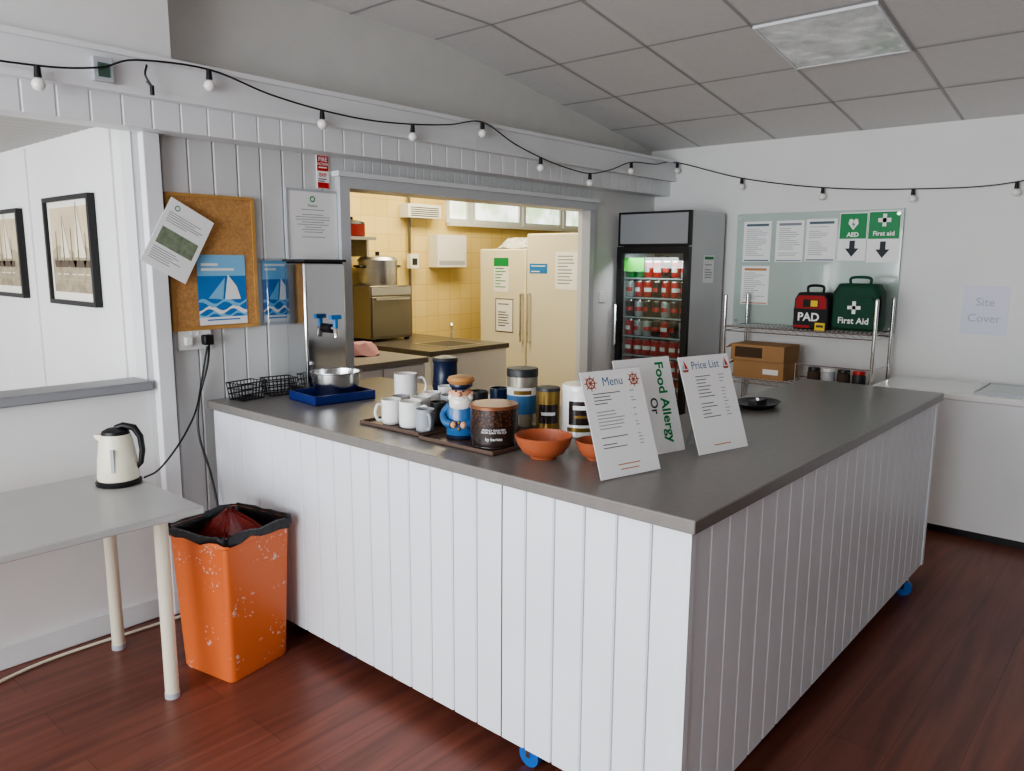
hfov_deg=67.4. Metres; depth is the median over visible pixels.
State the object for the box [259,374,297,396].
wire basket
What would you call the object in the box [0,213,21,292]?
print
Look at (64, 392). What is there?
trim
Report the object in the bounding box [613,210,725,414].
fridge
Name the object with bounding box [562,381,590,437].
tub
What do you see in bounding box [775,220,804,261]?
notice
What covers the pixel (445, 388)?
mug
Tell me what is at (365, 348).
cloth
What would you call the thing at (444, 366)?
canister
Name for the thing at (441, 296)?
wall
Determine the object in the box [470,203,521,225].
window
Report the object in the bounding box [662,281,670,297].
can
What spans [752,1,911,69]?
ceiling light
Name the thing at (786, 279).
notice board
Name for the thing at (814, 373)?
storage jar
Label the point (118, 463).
kettle
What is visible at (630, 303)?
can
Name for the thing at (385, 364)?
unit
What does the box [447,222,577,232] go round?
trim
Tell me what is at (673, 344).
can
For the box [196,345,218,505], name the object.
power cable
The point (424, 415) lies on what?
mug
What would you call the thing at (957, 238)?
wall
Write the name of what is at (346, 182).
trim
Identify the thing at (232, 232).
notice board
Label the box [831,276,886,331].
bag
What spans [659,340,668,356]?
can
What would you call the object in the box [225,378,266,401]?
wire basket
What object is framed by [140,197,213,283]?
notice
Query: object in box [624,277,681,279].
shelf
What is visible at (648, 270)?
can
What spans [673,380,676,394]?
can
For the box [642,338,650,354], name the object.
can
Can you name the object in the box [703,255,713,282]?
sticker
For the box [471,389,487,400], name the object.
mug
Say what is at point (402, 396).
mug
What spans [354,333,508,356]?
countertop
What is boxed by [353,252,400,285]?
stock pot
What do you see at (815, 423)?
countertop
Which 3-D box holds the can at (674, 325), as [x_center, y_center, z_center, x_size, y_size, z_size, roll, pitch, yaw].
[1.191,-0.411,5.634,0.072,0.123,0.071,-3,10,-18]
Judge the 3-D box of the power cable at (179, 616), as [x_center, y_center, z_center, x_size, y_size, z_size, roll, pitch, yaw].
[-1.856,1.097,2.927,0.089,0.014,1.252,7,12,37]
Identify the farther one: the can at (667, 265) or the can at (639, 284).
the can at (639, 284)
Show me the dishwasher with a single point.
(379, 312)
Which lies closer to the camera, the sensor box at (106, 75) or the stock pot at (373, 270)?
the sensor box at (106, 75)
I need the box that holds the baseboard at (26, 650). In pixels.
[0,597,159,670]
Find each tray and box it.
[289,386,374,406]
[360,416,445,435]
[418,426,532,455]
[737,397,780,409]
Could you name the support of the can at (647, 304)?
in the fridge at (686, 236)
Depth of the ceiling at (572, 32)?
4.20 m
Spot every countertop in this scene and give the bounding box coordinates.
[207,377,943,534]
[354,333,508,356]
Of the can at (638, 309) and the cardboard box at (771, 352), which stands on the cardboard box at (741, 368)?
the cardboard box at (771, 352)
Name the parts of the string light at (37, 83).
bulb, bulb, bulb, bulb, bulb, bulb, bulb, bulb, bulb, bulb, bulb, bulb, bulb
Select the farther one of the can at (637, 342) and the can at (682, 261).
the can at (637, 342)
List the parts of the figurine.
arm, arm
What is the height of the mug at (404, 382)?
0.120 m
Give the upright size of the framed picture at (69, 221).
0.510 m
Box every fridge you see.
[480,249,526,386]
[526,233,577,405]
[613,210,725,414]
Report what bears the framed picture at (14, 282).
attached to the wall at (43, 342)
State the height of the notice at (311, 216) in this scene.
0.355 m
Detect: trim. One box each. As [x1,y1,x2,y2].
[0,377,152,407]
[137,131,182,613]
[331,170,600,380]
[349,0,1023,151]
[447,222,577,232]
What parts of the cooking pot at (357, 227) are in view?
lid, pot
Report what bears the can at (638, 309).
in the fridge at (686, 236)
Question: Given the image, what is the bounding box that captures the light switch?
[599,291,605,301]
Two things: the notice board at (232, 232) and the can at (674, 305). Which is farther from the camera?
the can at (674, 305)
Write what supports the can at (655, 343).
in the fridge at (686, 236)
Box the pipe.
[407,197,411,321]
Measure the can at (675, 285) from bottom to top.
0.123 m
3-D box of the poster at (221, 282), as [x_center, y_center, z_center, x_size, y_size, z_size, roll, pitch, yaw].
[-1.305,-0.432,3.464,0.003,0.310,0.230,8,12,41]
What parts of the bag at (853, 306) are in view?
handle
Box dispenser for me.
[428,234,465,266]
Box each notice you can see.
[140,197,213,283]
[284,187,338,258]
[494,258,508,291]
[495,298,512,332]
[529,263,546,272]
[555,252,577,289]
[740,266,769,304]
[742,221,771,261]
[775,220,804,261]
[804,218,837,260]
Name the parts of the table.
leg, leg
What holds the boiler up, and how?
on the countertop at (815, 423)
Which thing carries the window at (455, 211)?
in the wall at (441, 296)
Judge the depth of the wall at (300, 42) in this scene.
3.51 m
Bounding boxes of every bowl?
[310,367,361,395]
[514,428,572,459]
[575,435,596,461]
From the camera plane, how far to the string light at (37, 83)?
3.83 m
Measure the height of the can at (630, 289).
0.123 m
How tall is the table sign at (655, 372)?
0.310 m
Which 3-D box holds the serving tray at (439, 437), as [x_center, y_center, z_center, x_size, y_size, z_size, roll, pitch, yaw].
[-0.076,0.180,2.713,0.360,0.014,0.360,8,12,41]
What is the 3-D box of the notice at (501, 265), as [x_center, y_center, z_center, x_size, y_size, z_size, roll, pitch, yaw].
[-0.100,-1.017,7.057,0.180,0.310,0.002,8,12,41]
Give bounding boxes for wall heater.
[399,203,440,218]
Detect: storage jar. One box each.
[807,366,820,379]
[821,368,835,381]
[836,369,850,382]
[851,370,865,384]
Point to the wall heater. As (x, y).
(406, 210)
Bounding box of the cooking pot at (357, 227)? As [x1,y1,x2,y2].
[350,217,364,236]
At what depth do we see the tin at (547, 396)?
2.82 m
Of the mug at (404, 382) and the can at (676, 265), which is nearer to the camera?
the mug at (404, 382)
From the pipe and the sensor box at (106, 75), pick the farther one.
the pipe
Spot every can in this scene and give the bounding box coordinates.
[624,356,632,359]
[625,318,634,334]
[625,337,633,353]
[626,280,635,296]
[626,299,634,315]
[627,271,635,276]
[633,338,641,353]
[634,299,643,315]
[634,319,642,334]
[635,261,644,276]
[635,280,643,296]
[642,319,651,335]
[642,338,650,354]
[643,300,651,316]
[644,261,653,277]
[644,280,652,296]
[650,339,659,355]
[651,320,660,336]
[652,281,661,297]
[652,300,661,316]
[653,261,662,277]
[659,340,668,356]
[660,320,669,336]
[661,301,670,317]
[662,261,671,277]
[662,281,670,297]
[668,340,677,357]
[669,321,678,337]
[669,360,677,376]
[670,301,679,317]
[671,261,681,277]
[671,281,680,297]
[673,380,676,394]
[681,261,682,277]
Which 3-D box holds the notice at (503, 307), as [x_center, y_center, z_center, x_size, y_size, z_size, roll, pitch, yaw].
[-0.071,-0.647,7.090,0.220,0.310,0.003,8,12,41]
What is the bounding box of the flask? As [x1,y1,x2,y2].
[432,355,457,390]
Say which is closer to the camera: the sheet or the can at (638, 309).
the sheet
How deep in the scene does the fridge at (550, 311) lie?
6.73 m
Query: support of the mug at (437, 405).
on the serving tray at (370, 421)
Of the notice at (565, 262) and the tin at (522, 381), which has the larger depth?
the notice at (565, 262)
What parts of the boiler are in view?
lid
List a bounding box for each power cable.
[0,615,180,682]
[144,346,207,477]
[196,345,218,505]
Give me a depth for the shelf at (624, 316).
5.72 m
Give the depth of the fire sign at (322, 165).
3.80 m
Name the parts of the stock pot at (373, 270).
handle, pot, lid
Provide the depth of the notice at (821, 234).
5.31 m
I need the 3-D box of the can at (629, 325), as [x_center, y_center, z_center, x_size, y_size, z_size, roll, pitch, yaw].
[0.904,-0.453,5.881,0.072,0.123,0.071,-5,10,-28]
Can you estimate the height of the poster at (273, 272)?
0.290 m
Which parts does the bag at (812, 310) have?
panel, handle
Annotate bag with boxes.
[793,284,832,330]
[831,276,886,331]
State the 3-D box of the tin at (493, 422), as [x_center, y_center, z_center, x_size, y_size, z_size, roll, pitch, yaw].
[-0.060,0.129,2.600,0.165,0.142,0.165,0,9,0]
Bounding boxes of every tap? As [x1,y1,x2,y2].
[324,315,340,337]
[450,321,452,338]
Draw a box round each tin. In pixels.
[470,399,518,449]
[507,366,537,427]
[536,385,559,429]
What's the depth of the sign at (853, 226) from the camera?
5.17 m
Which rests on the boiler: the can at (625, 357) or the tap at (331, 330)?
the tap at (331, 330)
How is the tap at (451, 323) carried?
on the unit at (483, 360)
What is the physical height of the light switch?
0.080 m
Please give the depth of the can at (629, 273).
5.79 m
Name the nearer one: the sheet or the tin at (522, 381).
the tin at (522, 381)
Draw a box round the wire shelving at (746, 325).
[721,292,895,396]
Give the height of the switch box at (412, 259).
0.130 m
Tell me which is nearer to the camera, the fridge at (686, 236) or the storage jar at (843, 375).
the storage jar at (843, 375)
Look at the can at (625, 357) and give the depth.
5.89 m
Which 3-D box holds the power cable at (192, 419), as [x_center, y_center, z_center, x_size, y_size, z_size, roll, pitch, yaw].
[-1.395,0.092,3.189,0.032,0.459,0.520,1,9,7]
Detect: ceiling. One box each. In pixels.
[0,115,93,152]
[307,0,1023,150]
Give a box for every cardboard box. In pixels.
[726,340,799,363]
[729,359,797,381]
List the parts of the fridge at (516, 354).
handle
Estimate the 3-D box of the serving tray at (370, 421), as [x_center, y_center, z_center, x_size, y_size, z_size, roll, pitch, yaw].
[-0.339,0.137,2.972,0.340,0.014,0.360,8,12,41]
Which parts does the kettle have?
lid, handle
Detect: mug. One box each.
[374,397,400,424]
[392,394,409,399]
[394,372,426,398]
[399,399,427,428]
[411,395,430,406]
[415,407,434,432]
[422,390,440,400]
[429,400,447,425]
[438,384,450,393]
[440,393,448,403]
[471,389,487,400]
[490,386,506,398]
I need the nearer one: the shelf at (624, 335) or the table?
the table
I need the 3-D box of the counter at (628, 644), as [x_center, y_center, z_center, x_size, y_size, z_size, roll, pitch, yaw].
[1.026,0.636,3.082,0.648,0.911,2.475,8,12,41]
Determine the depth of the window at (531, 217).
8.38 m
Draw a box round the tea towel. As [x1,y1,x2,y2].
[497,238,527,248]
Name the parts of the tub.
lid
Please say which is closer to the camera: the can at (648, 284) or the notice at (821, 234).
the notice at (821, 234)
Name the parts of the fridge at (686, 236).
handle, door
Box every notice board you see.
[163,192,259,331]
[732,208,904,333]
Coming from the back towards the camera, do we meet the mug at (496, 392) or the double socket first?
the double socket
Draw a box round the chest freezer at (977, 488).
[872,375,1023,548]
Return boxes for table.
[0,474,203,699]
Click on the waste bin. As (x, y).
(230, 560)
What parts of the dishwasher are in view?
control panel, door, handle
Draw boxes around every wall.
[0,0,654,646]
[0,127,136,390]
[350,192,576,339]
[652,114,1023,397]
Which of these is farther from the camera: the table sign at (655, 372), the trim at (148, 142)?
the trim at (148, 142)
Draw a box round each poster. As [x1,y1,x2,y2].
[196,255,247,325]
[261,261,286,321]
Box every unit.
[354,321,508,393]
[354,351,428,383]
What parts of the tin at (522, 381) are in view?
lid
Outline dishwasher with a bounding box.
[352,285,411,341]
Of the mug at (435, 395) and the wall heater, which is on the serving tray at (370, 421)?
the mug at (435, 395)
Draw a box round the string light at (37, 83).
[0,59,1023,202]
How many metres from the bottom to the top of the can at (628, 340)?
0.123 m
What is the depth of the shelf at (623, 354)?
5.81 m
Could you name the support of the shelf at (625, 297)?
attached to the fridge at (686, 236)
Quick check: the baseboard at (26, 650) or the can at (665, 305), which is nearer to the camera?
the baseboard at (26, 650)
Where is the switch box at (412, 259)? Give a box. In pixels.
[407,254,418,267]
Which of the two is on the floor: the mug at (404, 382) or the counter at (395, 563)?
the counter at (395, 563)
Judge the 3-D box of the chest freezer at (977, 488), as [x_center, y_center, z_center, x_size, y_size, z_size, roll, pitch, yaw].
[3.103,0.478,4.314,1.950,0.852,0.570,8,12,41]
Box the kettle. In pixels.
[94,422,145,488]
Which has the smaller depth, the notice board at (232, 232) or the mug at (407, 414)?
the mug at (407, 414)
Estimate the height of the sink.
0.005 m
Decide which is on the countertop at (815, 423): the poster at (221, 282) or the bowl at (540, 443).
the bowl at (540, 443)
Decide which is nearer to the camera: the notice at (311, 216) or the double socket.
the double socket
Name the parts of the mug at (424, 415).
handle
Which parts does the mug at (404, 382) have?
handle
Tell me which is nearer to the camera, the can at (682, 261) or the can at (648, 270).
the can at (682, 261)
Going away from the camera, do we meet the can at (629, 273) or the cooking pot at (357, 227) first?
the can at (629, 273)
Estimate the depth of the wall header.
2.85 m
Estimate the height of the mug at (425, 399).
0.095 m
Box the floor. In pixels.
[0,529,1023,770]
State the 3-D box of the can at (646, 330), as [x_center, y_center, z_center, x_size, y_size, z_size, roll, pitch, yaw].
[1.019,-0.436,5.782,0.071,0.123,0.072,2,9,11]
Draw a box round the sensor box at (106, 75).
[90,55,113,83]
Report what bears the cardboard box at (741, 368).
on the wire shelving at (746, 325)
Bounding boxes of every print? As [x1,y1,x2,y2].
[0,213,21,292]
[47,198,92,301]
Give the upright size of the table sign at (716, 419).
0.312 m
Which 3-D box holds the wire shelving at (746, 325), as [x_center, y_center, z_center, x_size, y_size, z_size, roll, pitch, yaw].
[1.994,0.057,5.305,1.032,1.354,0.392,8,12,41]
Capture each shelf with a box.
[351,236,375,256]
[622,353,677,359]
[623,315,680,320]
[623,334,679,340]
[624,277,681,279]
[624,296,681,299]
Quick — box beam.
[0,24,677,196]
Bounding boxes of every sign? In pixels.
[316,155,328,188]
[579,367,660,480]
[612,356,684,454]
[677,353,747,455]
[837,212,868,260]
[866,210,901,262]
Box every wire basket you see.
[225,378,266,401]
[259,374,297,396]
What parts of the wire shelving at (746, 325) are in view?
post, post, shelf, shelf, rail, post, post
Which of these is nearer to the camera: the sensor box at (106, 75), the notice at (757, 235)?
the sensor box at (106, 75)
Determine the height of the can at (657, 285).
0.123 m
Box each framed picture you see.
[0,208,29,297]
[41,192,102,307]
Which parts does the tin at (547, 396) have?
lid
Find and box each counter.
[214,410,502,735]
[502,403,938,770]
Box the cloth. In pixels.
[354,341,379,356]
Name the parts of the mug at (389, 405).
handle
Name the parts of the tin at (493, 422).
lid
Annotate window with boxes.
[445,200,469,222]
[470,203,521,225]
[522,207,562,228]
[562,211,577,229]
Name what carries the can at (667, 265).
in the fridge at (686, 236)
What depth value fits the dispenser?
7.21 m
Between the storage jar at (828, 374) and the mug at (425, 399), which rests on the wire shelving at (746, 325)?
the storage jar at (828, 374)
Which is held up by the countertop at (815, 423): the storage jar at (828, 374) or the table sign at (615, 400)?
the table sign at (615, 400)
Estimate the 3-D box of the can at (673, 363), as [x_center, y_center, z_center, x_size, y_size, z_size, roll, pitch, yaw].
[1.189,-0.125,5.680,0.071,0.123,0.072,7,12,37]
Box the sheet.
[959,286,1010,335]
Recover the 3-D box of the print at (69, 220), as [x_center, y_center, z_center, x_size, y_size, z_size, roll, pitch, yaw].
[-2.091,-0.636,3.637,0.530,0.470,0.004,8,12,41]
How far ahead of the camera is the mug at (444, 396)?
2.97 m
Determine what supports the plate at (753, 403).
on the countertop at (815, 423)
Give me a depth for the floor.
2.72 m
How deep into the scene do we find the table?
2.67 m
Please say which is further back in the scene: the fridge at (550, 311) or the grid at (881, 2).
the fridge at (550, 311)
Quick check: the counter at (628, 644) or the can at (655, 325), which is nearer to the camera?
the counter at (628, 644)
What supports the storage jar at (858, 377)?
on the wire shelving at (746, 325)
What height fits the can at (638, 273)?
0.123 m
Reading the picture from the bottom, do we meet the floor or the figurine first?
the floor
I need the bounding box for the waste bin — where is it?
[168,502,291,682]
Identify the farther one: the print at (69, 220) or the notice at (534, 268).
the notice at (534, 268)
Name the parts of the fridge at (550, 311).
handle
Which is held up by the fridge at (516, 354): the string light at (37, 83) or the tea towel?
the tea towel
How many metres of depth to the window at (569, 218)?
8.76 m
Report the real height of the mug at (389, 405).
0.095 m
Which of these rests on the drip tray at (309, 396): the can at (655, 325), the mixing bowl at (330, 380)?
the mixing bowl at (330, 380)
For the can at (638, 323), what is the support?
in the fridge at (686, 236)
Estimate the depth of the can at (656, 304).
5.68 m
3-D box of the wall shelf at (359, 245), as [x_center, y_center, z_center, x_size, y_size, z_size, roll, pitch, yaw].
[-1.440,-1.128,6.225,0.300,0.160,0.620,8,12,41]
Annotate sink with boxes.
[413,340,481,347]
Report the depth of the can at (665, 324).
5.66 m
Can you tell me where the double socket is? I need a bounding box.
[176,330,213,350]
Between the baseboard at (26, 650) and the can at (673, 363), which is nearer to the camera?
the baseboard at (26, 650)
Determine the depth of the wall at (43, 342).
3.75 m
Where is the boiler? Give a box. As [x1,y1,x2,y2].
[282,259,346,389]
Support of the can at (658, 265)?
in the fridge at (686, 236)
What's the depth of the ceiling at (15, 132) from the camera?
3.44 m
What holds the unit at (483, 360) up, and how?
on the floor
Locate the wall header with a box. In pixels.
[0,0,170,58]
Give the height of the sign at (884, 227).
0.335 m
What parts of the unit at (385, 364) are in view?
drawer, drawer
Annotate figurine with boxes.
[440,374,474,439]
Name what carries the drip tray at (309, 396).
on the countertop at (815, 423)
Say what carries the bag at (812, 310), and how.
on the wire shelving at (746, 325)
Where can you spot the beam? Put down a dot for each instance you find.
(236, 113)
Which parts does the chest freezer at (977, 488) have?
lid, glass lid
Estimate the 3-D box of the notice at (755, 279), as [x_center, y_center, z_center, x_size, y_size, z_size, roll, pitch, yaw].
[1.790,-0.740,5.667,0.210,0.280,0.002,8,12,41]
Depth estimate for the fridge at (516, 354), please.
7.05 m
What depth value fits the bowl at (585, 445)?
2.40 m

